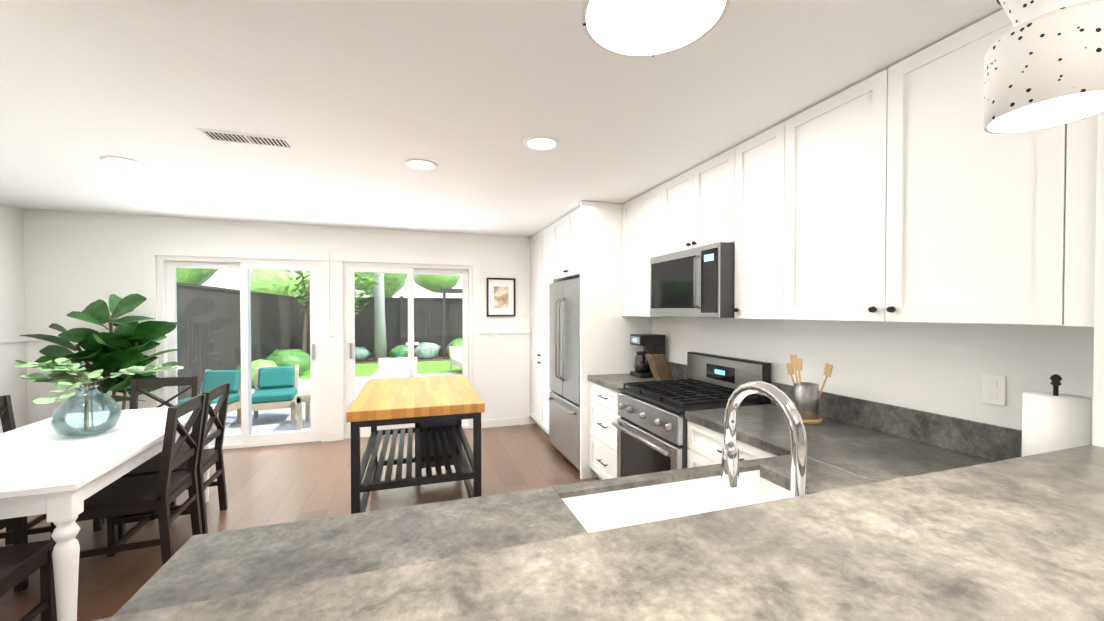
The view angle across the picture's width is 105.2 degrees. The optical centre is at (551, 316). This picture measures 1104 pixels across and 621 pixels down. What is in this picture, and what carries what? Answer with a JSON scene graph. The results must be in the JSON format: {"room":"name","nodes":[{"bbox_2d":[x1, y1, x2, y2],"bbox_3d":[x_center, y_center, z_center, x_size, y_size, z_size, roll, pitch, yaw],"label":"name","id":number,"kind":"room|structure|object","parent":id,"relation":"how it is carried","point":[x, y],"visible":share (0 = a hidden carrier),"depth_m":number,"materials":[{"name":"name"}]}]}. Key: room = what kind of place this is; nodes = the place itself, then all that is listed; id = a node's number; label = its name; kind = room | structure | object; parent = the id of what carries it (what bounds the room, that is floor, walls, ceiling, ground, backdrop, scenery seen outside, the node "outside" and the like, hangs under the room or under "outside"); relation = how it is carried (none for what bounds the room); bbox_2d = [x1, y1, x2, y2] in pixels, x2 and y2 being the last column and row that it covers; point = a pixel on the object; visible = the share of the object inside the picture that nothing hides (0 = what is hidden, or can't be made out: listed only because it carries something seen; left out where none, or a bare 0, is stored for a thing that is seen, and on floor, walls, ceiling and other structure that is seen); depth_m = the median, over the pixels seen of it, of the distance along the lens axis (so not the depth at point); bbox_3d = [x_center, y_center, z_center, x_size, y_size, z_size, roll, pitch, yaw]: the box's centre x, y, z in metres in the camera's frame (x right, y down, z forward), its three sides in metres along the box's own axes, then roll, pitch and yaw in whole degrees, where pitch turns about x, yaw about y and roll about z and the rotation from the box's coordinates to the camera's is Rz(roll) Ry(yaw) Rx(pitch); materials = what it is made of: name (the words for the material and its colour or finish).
{"room":"kitchen","nodes":[
{"label":"kitchen","id":0,"kind":"room"},
{"bbox_2d":[0,203,24,338],"bbox_3d":[-3.800,0.250,0.118,0.150,2.440,8.100,0,1,-18],"label":"wall","id":1,"kind":"structure","parent":0,"point":[12,304],"depth_m":3.86,"materials":[{"name":"paint"}]},
{"bbox_2d":[0,338,27,433],"bbox_3d":[-4.351,0.832,2.113,0.035,1.225,3.980,0,1,-18],"label":"trim","id":2,"kind":"structure","parent":1,"relation":"attached to","point":[11,350],"depth_m":3.88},
{"bbox_2d":[23,209,535,423],"bbox_3d":[-2.155,0.188,4.993,6.400,2.440,0.150,0,1,-18],"label":"wall","id":3,"kind":"structure","parent":0,"point":[78,261],"depth_m":4.29,"materials":[{"name":"paint"}]},
{"bbox_2d":[28,338,145,424],"bbox_3d":[-4.511,0.807,4.136,0.865,1.225,0.035,0,1,-18],"label":"trim","id":4,"kind":"structure","parent":3,"relation":"attached to","point":[36,412],"depth_m":4.03,"materials":[{"name":"white paint"}]},
{"bbox_2d":[144,246,329,448],"bbox_3d":[-3.338,0.346,4.590,1.670,2.135,0.146,0,1,-18],"label":"door frame","id":5,"kind":"structure","parent":3,"relation":"attached to","point":[161,299],"depth_m":4.58,"materials":[{"name":"plastic"}]},
{"bbox_2d":[334,253,479,440],"bbox_3d":[-1.713,0.339,5.123,1.650,2.135,0.151,0,1,-18],"label":"sliding door","id":6,"kind":"structure","parent":3,"relation":"attached to","point":[346,266],"depth_m":5.01,"materials":[{"name":"plastic"}]},
{"bbox_2d":[486,278,515,315],"bbox_3d":[-0.649,-0.252,5.385,0.370,0.490,0.025,0,1,-18],"label":"picture frame","id":7,"kind":"object","parent":3,"relation":"attached to","point":[501,296],"visible":0.98,"depth_m":5.38,"materials":[{"name":"black metal"}]},
{"bbox_2d":[479,330,529,427],"bbox_3d":[-0.601,0.790,5.411,0.660,1.225,0.035,0,1,-18],"label":"wainscoting","id":8,"kind":"structure","parent":3,"relation":"attached to","point":[505,377],"depth_m":5.42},
{"bbox_2d":[0,423,599,620],"bbox_3d":[-0.900,1.482,1.159,6.400,0.050,8.250,0,1,-18],"label":"floor","id":9,"kind":"structure","parent":0,"point":[276,484],"depth_m":3.43,"materials":[{"name":"brown wood"}]},
{"bbox_2d":[0,516,27,591],"bbox_3d":[-2.944,0.976,1.972,0.488,0.944,0.420,0,1,-22],"label":"dining chair","id":10,"kind":"object","parent":9,"relation":"on","point":[20,528],"visible":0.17,"depth_m":2.22,"materials":[{"name":"brown wood"}]},
{"bbox_2d":[0,539,56,620],"bbox_3d":[-2.313,0.981,1.579,0.420,0.944,0.488,0,1,-22],"label":"dining chair","id":11,"kind":"object","parent":9,"relation":"on","point":[19,563],"visible":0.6,"depth_m":1.79,"materials":[{"name":"brown wood"}]},
{"bbox_2d":[0,395,102,543],"bbox_3d":[-3.186,0.968,2.575,0.488,0.944,0.420,0,1,-22],"label":"dining chair","id":12,"kind":"object","parent":9,"relation":"on","point":[7,417],"visible":0.15,"depth_m":2.65,"materials":[{"name":"brown wood"}]},
{"bbox_2d":[20,293,183,410],"bbox_3d":[-3.980,0.605,3.799,1.029,1.636,0.746,0,1,-18],"label":"plant","id":13,"kind":"object","parent":9,"relation":"on","point":[126,342],"visible":0.71,"depth_m":3.77,"materials":[{"name":"plant"}]},
{"bbox_2d":[0,404,215,620],"bbox_3d":[-2.732,1.066,2.381,0.900,0.750,1.650,0,1,-22],"label":"dining table","id":14,"kind":"object","parent":9,"relation":"on","point":[52,474],"visible":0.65,"depth_m":2.00,"materials":[{"name":"white wood"}]},
{"bbox_2d":[50,384,122,436],"bbox_3d":[-2.732,0.546,2.482,0.290,0.285,0.290,0,1,-18],"label":"vase","id":15,"kind":"object","parent":14,"relation":"on","point":[59,424],"visible":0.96,"depth_m":2.49,"materials":[{"name":"clear glass"}]},
{"bbox_2d":[13,358,183,430],"bbox_3d":[-2.671,0.458,2.426,0.826,0.421,0.789,0,1,-18],"label":"plant","id":16,"kind":"object","parent":15,"relation":"in","point":[61,372],"visible":0.96,"depth_m":2.48,"materials":[{"name":"green plant"}]},
{"bbox_2d":[75,394,205,564],"bbox_3d":[-2.382,0.970,2.445,0.488,0.944,0.420,0,1,-22],"label":"dining chair","id":17,"kind":"object","parent":9,"relation":"on","point":[162,490],"visible":0.73,"depth_m":2.37,"materials":[{"name":"brown wood"}]},
{"bbox_2d":[103,376,198,523],"bbox_3d":[-3.027,0.961,3.197,0.420,0.944,0.488,0,1,-22],"label":"dining chair","id":18,"kind":"object","parent":9,"relation":"on","point":[137,386],"visible":0.1,"depth_m":3.36,"materials":[{"name":"brown wood"}]},
{"bbox_2d":[118,383,230,543],"bbox_3d":[-2.557,0.965,2.881,0.488,0.944,0.420,0,1,-22],"label":"dining chair","id":19,"kind":"object","parent":9,"relation":"on","point":[208,459],"visible":0.6,"depth_m":2.89,"materials":[{"name":"brown wood"}]},
{"bbox_2d":[346,374,484,513],"bbox_3d":[-0.991,0.982,3.127,0.790,0.900,1.260,0,1,-18],"label":"kitchen cart","id":20,"kind":"object","parent":9,"relation":"on","point":[436,410],"visible":0.9,"depth_m":2.77,"materials":[{"name":"brown wood"}]},
{"bbox_2d":[547,278,579,470],"bbox_3d":[0.388,0.530,4.254,0.726,1.775,0.900,0,1,-18],"label":"fridge","id":21,"kind":"object","parent":9,"relation":"on","point":[563,399],"visible":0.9,"depth_m":4.08,"materials":[{"name":"silver metal"}]},
{"bbox_2d":[530,201,650,478],"bbox_3d":[0.289,0.194,4.701,0.687,2.435,1.915,0,1,-18],"label":"pantry","id":22,"kind":"object","parent":9,"relation":"on","point":[583,242],"visible":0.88,"depth_m":3.79,"materials":[{"name":"white wood"}]},
{"bbox_2d":[589,381,620,479],"bbox_3d":[0.719,0.995,3.506,0.617,0.864,0.635,0,1,-18],"label":"base cabinet","id":23,"kind":"object","parent":9,"relation":"on","point":[603,410],"depth_m":3.45,"materials":[{"name":"white wood"}]},
{"bbox_2d":[611,352,770,476],"bbox_3d":[0.872,0.856,2.817,0.718,1.160,0.756,0,1,-18],"label":"range","id":24,"kind":"object","parent":9,"relation":"on","point":[650,425],"visible":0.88,"depth_m":2.72,"materials":[{"name":"metal"}]},
{"bbox_2d":[687,420,776,467],"bbox_3d":[1.169,1.012,2.126,0.617,0.864,0.735,0,1,-18],"label":"base cabinet","id":25,"kind":"object","parent":9,"relation":"on","point":[705,445],"depth_m":2.21,"materials":[{"name":"white wood"}]},
{"bbox_2d":[588,361,1091,481],"bbox_3d":[1.043,0.484,2.479,0.634,0.178,2.775,0,1,-18],"label":"countertop","id":26,"kind":"structure","parent":25,"relation":"on","point":[873,441],"depth_m":1.80,"materials":[{"name":"stone"}]},
{"bbox_2d":[630,334,664,377],"bbox_3d":[0.825,0.332,3.658,0.243,0.360,0.201,0,1,-18],"label":"coffee maker","id":27,"kind":"object","parent":26,"relation":"on","point":[642,367],"visible":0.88,"depth_m":3.58,"materials":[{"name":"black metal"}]},
{"bbox_2d":[644,341,672,380],"bbox_3d":[0.852,0.354,3.372,0.225,0.324,0.100,0,1,-18],"label":"knife block","id":28,"kind":"object","parent":26,"relation":"on","point":[659,366],"visible":0.96,"depth_m":3.33,"materials":[{"name":"brown wood"}]},
{"bbox_2d":[786,355,832,424],"bbox_3d":[1.292,0.364,2.166,0.140,0.334,0.251,0,1,-18],"label":"utensil crock","id":29,"kind":"object","parent":26,"relation":"on","point":[807,395],"visible":0.94,"depth_m":2.11,"materials":[{"name":"silver metal"}]},
{"bbox_2d":[1021,374,1091,456],"bbox_3d":[1.585,0.360,1.329,0.150,0.363,0.150,0,1,-18],"label":"paper towel","id":30,"kind":"object","parent":26,"relation":"on","point":[1055,420],"visible":0.54,"depth_m":1.29,"materials":[{"name":"white paper"}]},
{"bbox_2d":[749,473,790,500],"bbox_3d":[0.963,1.023,1.313,0.242,0.864,0.599,0,1,-18],"label":"base cabinet","id":31,"kind":"object","parent":9,"relation":"on","point":[759,486],"depth_m":1.53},
{"bbox_2d":[120,454,870,608],"bbox_3d":[0.134,0.569,1.060,1.972,0.046,0.637,0,1,-18],"label":"countertop","id":32,"kind":"structure","parent":31,"relation":"on","point":[216,562],"depth_m":1.06,"materials":[{"name":"grey stone"}]},
{"bbox_2d":[721,381,806,496],"bbox_3d":[0.525,0.350,1.025,0.096,0.390,0.263,0,1,-18],"label":"faucet","id":33,"kind":"object","parent":32,"relation":"on","point":[730,478],"visible":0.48,"depth_m":0.99,"materials":[{"name":"silver metal"}]},
{"bbox_2d":[93,445,1103,620],"bbox_3d":[0.454,0.378,0.595,2.278,0.044,0.436,0,1,-18],"label":"countertop","id":34,"kind":"structure","parent":31,"relation":"on","point":[1020,538],"depth_m":0.60,"materials":[{"name":"grey stone"}]},
{"bbox_2d":[0,0,1002,236],"bbox_3d":[-0.900,-1.033,1.127,6.400,0.100,8.250,0,1,-18],"label":"ceiling","id":35,"kind":"structure","parent":0,"point":[357,104],"depth_m":1.92,"materials":[{"name":"paint"}]},
{"bbox_2d":[100,156,145,167],"bbox_3d":[-2.766,-0.999,2.722,0.209,0.008,0.209,0,1,-27],"label":"recessed light","id":36,"kind":"object","parent":35,"relation":"in","point":[121,161],"depth_m":2.72,"materials":[{"name":"beige plastic"}]},
{"bbox_2d":[196,128,294,148],"bbox_3d":[-1.703,-0.994,2.364,0.420,0.010,0.150,0,1,-18],"label":"ceiling vent","id":37,"kind":"object","parent":35,"relation":"in","point":[239,138],"visible":1,"depth_m":2.36,"materials":[{"name":"white metal"}]},
{"bbox_2d":[405,159,437,170],"bbox_3d":[-0.858,-1.000,2.776,0.209,0.008,0.209,0,1,33],"label":"recessed light","id":38,"kind":"object","parent":35,"relation":"in","point":[417,164],"depth_m":2.77,"materials":[{"name":"beige plastic"}]},
{"bbox_2d":[523,136,559,150],"bbox_3d":[-0.062,-0.995,2.426,0.209,0.008,0.209,-1,1,-42],"label":"recessed light","id":39,"kind":"object","parent":35,"relation":"in","point":[541,143],"depth_m":2.42,"materials":[{"name":"beige plastic"}]},
{"bbox_2d":[582,0,729,57],"bbox_3d":[0.119,-0.664,0.491,0.168,0.619,0.168,0,1,-18],"label":"pendant light","id":40,"kind":"object","parent":35,"relation":"hanging from","point":[639,28],"visible":1,"depth_m":0.56,"materials":[{"name":"white metal"}]},
{"bbox_2d":[984,0,1103,133],"bbox_3d":[0.880,-0.667,0.739,0.168,0.619,0.168,0,1,-18],"label":"pendant light","id":41,"kind":"object","parent":35,"relation":"hanging from","point":[1043,64],"visible":1,"depth_m":0.71,"materials":[{"name":"white metal"}]},
{"bbox_2d":[651,317,1093,443],"bbox_3d":[1.121,0.207,3.511,0.150,2.440,4.700,0,1,-18],"label":"wall","id":42,"kind":"structure","parent":0,"point":[938,368],"depth_m":1.85,"materials":[{"name":"paint"}]},
{"bbox_2d":[622,182,665,316],"bbox_3d":[0.880,-0.505,3.508,0.297,1.005,0.694,0,1,-18],"label":"upper cabinet","id":43,"kind":"object","parent":42,"relation":"attached to","point":[643,216],"depth_m":3.50,"materials":[{"name":"white wood"}]},
{"bbox_2d":[666,147,733,253],"bbox_3d":[1.088,-0.722,2.868,0.297,0.555,0.759,0,1,-18],"label":"upper cabinet","id":44,"kind":"object","parent":42,"relation":"attached to","point":[700,200],"depth_m":2.75,"materials":[{"name":"white wood"}]},
{"bbox_2d":[650,242,734,317],"bbox_3d":[1.020,-0.219,2.852,0.436,0.438,0.754,0,1,-18],"label":"microwave","id":45,"kind":"object","parent":44,"relation":"attached to","point":[698,282],"visible":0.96,"depth_m":2.63,"materials":[{"name":"metal"}]},
{"bbox_2d":[734,129,769,318],"bbox_3d":[1.260,-0.490,2.342,0.297,1.005,0.464,0,1,-18],"label":"upper cabinet","id":46,"kind":"object","parent":42,"relation":"attached to","point":[752,156],"depth_m":2.34,"materials":[{"name":"white wood"}]},
{"bbox_2d":[770,9,1097,326],"bbox_3d":[1.465,-0.482,1.715,0.297,1.005,1.084,0,1,-18],"label":"upper cabinet","id":47,"kind":"object","parent":42,"relation":"attached to","point":[910,189],"depth_m":1.53,"materials":[{"name":"white wood"}]},
{"bbox_2d":[981,373,1005,406],"bbox_3d":[1.664,0.274,1.590,0.006,0.115,0.070,0,1,-18],"label":"outlet","id":48,"kind":"object","parent":42,"relation":"attached to","point":[993,389],"visible":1,"depth_m":1.59,"materials":[{"name":"white plastic"}]},
{"bbox_2d":[1092,112,1103,446],"bbox_3d":[2.094,0.246,0.463,0.830,2.440,1.700,0,1,-18],"label":"wall","id":49,"kind":"structure","parent":0,"point":[1098,408],"depth_m":1.14,"materials":[{"name":"paint"}]},
{"label":"outside","id":50,"kind":"structure","parent":0,"visible":0},
{"bbox_2d":[176,268,460,296],"bbox_3d":[-3.715,-1.690,12.728,20.032,4.100,13.947,0,1,-18],"label":"trees","id":51,"kind":"object","parent":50,"point":[284,275],"depth_m":15.88,"materials":[{"name":"green plant"}]},
{"bbox_2d":[189,372,462,435],"bbox_3d":[-1.867,1.480,7.996,15.000,0.100,5.350,0,1,-18],"label":"ground","id":52,"kind":"structure","parent":50,"point":[285,423],"depth_m":5.99,"materials":[{"name":"concrete"}]},
{"bbox_2d":[178,369,240,431],"bbox_3d":[-4.520,1.097,5.594,0.550,0.726,0.689,0,1,-6],"label":"garden chair","id":53,"kind":"object","parent":52,"relation":"on","point":[218,380],"depth_m":5.76,"materials":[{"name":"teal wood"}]},
{"bbox_2d":[252,365,298,422],"bbox_3d":[-3.940,1.092,5.994,0.550,0.726,0.689,0,1,-26],"label":"garden chair","id":54,"kind":"object","parent":52,"relation":"on","point":[289,392],"depth_m":6.06,"materials":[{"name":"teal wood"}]},
{"bbox_2d":[297,389,310,429],"bbox_3d":[-3.139,1.238,5.764,0.500,0.440,0.500,0,1,-18],"label":"bench ottoman","id":55,"kind":"object","parent":52,"relation":"on","point":[305,396],"depth_m":5.49,"materials":[{"name":"brown wood"}]},
{"bbox_2d":[176,282,461,399],"bbox_3d":[-2.509,0.255,9.949,15.000,2.300,9.390,0,1,-18],"label":"fence","id":56,"kind":"object","parent":52,"relation":"on","point":[442,313],"depth_m":10.72,"materials":[{"name":"grey wood"}]},
{"bbox_2d":[361,357,416,389],"bbox_3d":[-2.816,1.118,7.466,0.730,0.638,1.738,0,1,-14],"label":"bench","id":57,"kind":"object","parent":52,"relation":"on","point":[386,373],"depth_m":8.05,"materials":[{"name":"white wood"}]},
{"bbox_2d":[449,346,462,371],"bbox_3d":[-1.968,1.083,10.213,0.730,0.638,1.738,0,1,-24],"label":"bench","id":58,"kind":"object","parent":52,"relation":"on","point":[455,357],"depth_m":10.63,"materials":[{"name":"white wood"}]},
{"bbox_2d":[299,361,462,378],"bbox_3d":[-3.099,1.427,11.775,15.000,0.110,2.600,0,1,-18],"label":"ground","id":59,"kind":"structure","parent":50,"point":[423,366],"depth_m":11.28,"materials":[{"name":"green plant"}]},
{"bbox_2d":[285,270,380,352],"bbox_3d":[-5.778,-1.106,11.166,2.739,4.996,1.730,0,1,-18],"label":"tree","id":60,"kind":"object","parent":59,"relation":"on","point":[303,283],"depth_m":11.00,"materials":[{"name":"green plant"}]},
{"bbox_2d":[236,338,461,387],"bbox_3d":[-4.484,1.085,11.298,5.397,0.742,4.964,0,1,-18],"label":"shrubs","id":61,"kind":"object","parent":59,"relation":"on","point":[424,350],"depth_m":10.07,"materials":[{"name":"green plant"}]},
{"bbox_2d":[396,342,418,357],"bbox_3d":[-3.601,0.849,10.416,0.593,1.100,0.218,0,1,-18],"label":"post","id":62,"kind":"object","parent":59,"relation":"on","point":[416,343],"depth_m":10.34,"materials":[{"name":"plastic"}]},
{"bbox_2d":[355,356,449,363],"bbox_3d":[-3.766,1.396,13.819,15.000,0.120,1.700,0,1,-18],"label":"bed","id":63,"kind":"object","parent":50,"point":[371,360],"depth_m":13.04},
{"bbox_2d":[374,273,386,360],"bbox_3d":[-5.304,-0.913,13.025,0.400,4.564,0.400,0,1,-18],"label":"palm tree","id":64,"kind":"object","parent":63,"relation":"on","point":[379,305],"depth_m":12.90,"materials":[{"name":"grey plant"}]}
]}

